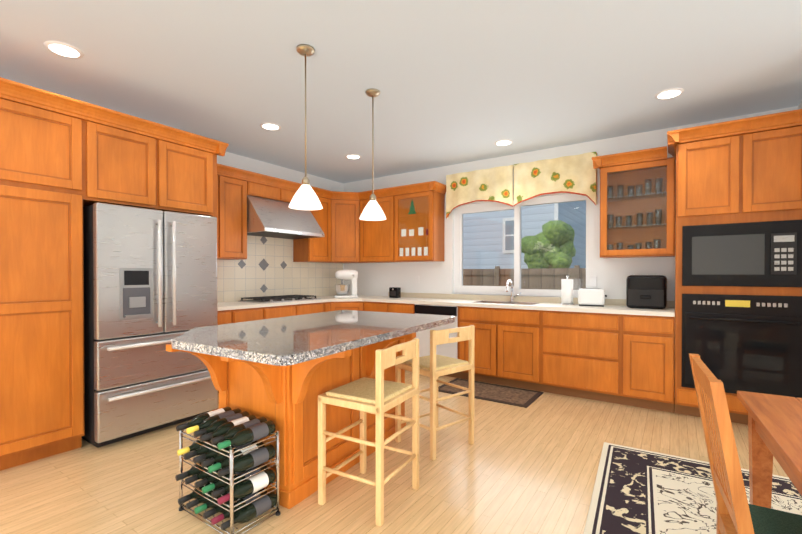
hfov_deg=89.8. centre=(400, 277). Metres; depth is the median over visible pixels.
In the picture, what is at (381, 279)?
wall
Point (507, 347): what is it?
base cabinet
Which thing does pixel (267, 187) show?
upper cabinet
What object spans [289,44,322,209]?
pendant light
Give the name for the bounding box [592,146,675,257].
upper cabinet
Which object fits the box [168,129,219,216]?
upper cabinet
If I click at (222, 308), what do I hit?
countertop
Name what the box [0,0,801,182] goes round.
ceiling
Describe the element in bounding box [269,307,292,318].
base cabinet
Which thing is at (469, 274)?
fence
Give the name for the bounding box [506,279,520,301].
faucet
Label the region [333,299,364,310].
base cabinet
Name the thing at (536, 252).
tree
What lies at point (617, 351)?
base cabinet
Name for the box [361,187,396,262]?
upper cabinet
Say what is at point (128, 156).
upper cabinet
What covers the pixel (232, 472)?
wine rack
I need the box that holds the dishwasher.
[413,303,464,378]
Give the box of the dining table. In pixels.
[737,391,801,507]
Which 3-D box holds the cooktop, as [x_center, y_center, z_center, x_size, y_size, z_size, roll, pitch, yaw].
[-1.556,0.276,5.230,0.520,0.049,0.910,0,1,34]
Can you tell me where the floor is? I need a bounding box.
[0,370,788,533]
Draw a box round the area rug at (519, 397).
[438,378,543,407]
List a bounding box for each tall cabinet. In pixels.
[0,77,87,470]
[667,109,801,424]
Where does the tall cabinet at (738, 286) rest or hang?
on the floor
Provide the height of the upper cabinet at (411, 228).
1.042 m
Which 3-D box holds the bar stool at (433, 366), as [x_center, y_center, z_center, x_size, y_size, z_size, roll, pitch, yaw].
[0.253,0.804,3.034,0.434,0.890,0.414,0,1,-40]
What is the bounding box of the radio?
[389,287,400,297]
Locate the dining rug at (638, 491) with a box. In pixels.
[584,442,801,533]
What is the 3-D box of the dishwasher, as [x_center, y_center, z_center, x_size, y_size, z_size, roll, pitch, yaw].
[0.607,0.786,5.252,0.769,0.890,0.632,0,1,34]
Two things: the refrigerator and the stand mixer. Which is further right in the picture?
the stand mixer
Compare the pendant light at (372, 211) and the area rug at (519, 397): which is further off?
the area rug at (519, 397)
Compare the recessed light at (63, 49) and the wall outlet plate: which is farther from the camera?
the wall outlet plate
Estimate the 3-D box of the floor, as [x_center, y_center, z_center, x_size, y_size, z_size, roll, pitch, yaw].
[-0.069,1.316,1.018,8.200,0.100,8.700,0,1,34]
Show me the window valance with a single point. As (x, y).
(574, 174)
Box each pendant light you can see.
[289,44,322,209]
[359,88,385,220]
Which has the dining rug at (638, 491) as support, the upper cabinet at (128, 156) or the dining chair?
the dining chair
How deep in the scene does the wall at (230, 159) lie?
5.71 m
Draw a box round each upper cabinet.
[88,105,167,210]
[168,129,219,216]
[217,164,224,259]
[225,165,248,259]
[249,172,280,200]
[281,180,301,202]
[293,186,328,262]
[329,191,360,262]
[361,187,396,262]
[397,181,444,261]
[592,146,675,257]
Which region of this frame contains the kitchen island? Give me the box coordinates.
[166,326,437,508]
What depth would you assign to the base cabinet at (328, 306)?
5.28 m
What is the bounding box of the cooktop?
[238,295,320,302]
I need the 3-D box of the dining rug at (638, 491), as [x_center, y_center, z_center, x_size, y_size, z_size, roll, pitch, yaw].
[1.700,1.261,0.880,2.500,0.012,3.500,0,1,31]
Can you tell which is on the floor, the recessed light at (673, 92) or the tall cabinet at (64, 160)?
the tall cabinet at (64, 160)
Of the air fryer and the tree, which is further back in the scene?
the tree
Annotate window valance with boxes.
[446,152,596,217]
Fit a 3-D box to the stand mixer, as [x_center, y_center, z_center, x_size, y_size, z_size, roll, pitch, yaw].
[-0.796,0.091,5.842,0.340,0.408,0.221,0,0,-11]
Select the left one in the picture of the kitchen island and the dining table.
the kitchen island
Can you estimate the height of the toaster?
0.187 m
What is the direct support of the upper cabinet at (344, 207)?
attached to the wall at (230, 159)
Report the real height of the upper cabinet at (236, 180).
1.042 m
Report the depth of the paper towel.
4.46 m
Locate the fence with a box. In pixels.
[463,265,585,289]
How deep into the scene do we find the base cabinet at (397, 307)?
5.27 m
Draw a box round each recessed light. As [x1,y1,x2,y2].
[43,41,83,58]
[260,122,280,129]
[345,154,360,158]
[494,139,512,145]
[654,88,683,98]
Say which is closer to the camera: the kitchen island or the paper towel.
the kitchen island
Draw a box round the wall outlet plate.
[590,277,596,286]
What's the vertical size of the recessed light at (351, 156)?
0.009 m
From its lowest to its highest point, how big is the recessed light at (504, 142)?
0.009 m
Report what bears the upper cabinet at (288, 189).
attached to the wall at (230, 159)
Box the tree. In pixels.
[521,220,575,268]
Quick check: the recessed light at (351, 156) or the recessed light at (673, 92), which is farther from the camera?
the recessed light at (351, 156)
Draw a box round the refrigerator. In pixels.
[82,203,217,447]
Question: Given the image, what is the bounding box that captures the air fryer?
[626,275,666,308]
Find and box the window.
[454,194,592,297]
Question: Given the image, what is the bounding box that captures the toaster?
[578,288,606,306]
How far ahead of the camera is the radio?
5.77 m
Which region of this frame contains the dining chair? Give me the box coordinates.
[689,354,801,533]
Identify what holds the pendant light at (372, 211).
hanging from the ceiling
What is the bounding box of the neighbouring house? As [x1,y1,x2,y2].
[463,200,585,268]
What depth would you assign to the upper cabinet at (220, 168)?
4.54 m
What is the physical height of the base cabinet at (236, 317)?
0.890 m
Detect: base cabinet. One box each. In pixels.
[217,311,240,392]
[241,311,268,321]
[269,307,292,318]
[293,303,332,315]
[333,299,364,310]
[365,299,392,312]
[393,303,412,341]
[465,307,540,390]
[541,307,620,403]
[621,311,674,412]
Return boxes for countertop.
[166,310,454,365]
[217,295,380,314]
[377,295,674,314]
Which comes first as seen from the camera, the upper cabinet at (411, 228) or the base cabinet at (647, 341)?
the base cabinet at (647, 341)
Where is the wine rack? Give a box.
[175,406,279,533]
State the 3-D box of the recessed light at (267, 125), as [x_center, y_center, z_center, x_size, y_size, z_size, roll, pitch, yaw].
[-1.327,-1.534,4.096,0.209,0.009,0.209,0,0,10]
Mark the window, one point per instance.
(459, 286)
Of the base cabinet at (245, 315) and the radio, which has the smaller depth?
the base cabinet at (245, 315)
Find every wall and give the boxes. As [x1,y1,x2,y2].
[217,152,356,294]
[357,106,796,397]
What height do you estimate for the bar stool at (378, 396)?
0.890 m
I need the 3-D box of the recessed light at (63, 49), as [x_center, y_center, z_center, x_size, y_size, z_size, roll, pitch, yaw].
[-2.259,-1.523,2.698,0.209,0.009,0.209,0,1,25]
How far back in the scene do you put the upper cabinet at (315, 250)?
5.80 m
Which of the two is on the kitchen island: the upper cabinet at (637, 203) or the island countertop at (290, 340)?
the island countertop at (290, 340)
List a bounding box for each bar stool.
[318,338,418,526]
[395,325,474,459]
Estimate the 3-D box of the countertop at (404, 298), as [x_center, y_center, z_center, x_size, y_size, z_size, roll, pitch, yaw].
[1.135,0.324,4.888,3.624,0.040,0.631,0,1,34]
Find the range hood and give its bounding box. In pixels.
[247,195,324,238]
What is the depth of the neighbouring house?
13.43 m
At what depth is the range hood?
5.02 m
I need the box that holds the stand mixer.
[334,270,357,297]
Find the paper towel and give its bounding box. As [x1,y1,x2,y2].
[560,276,573,304]
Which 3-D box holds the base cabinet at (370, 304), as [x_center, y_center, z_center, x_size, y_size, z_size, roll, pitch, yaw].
[-0.186,0.782,5.773,0.548,0.890,0.668,0,1,34]

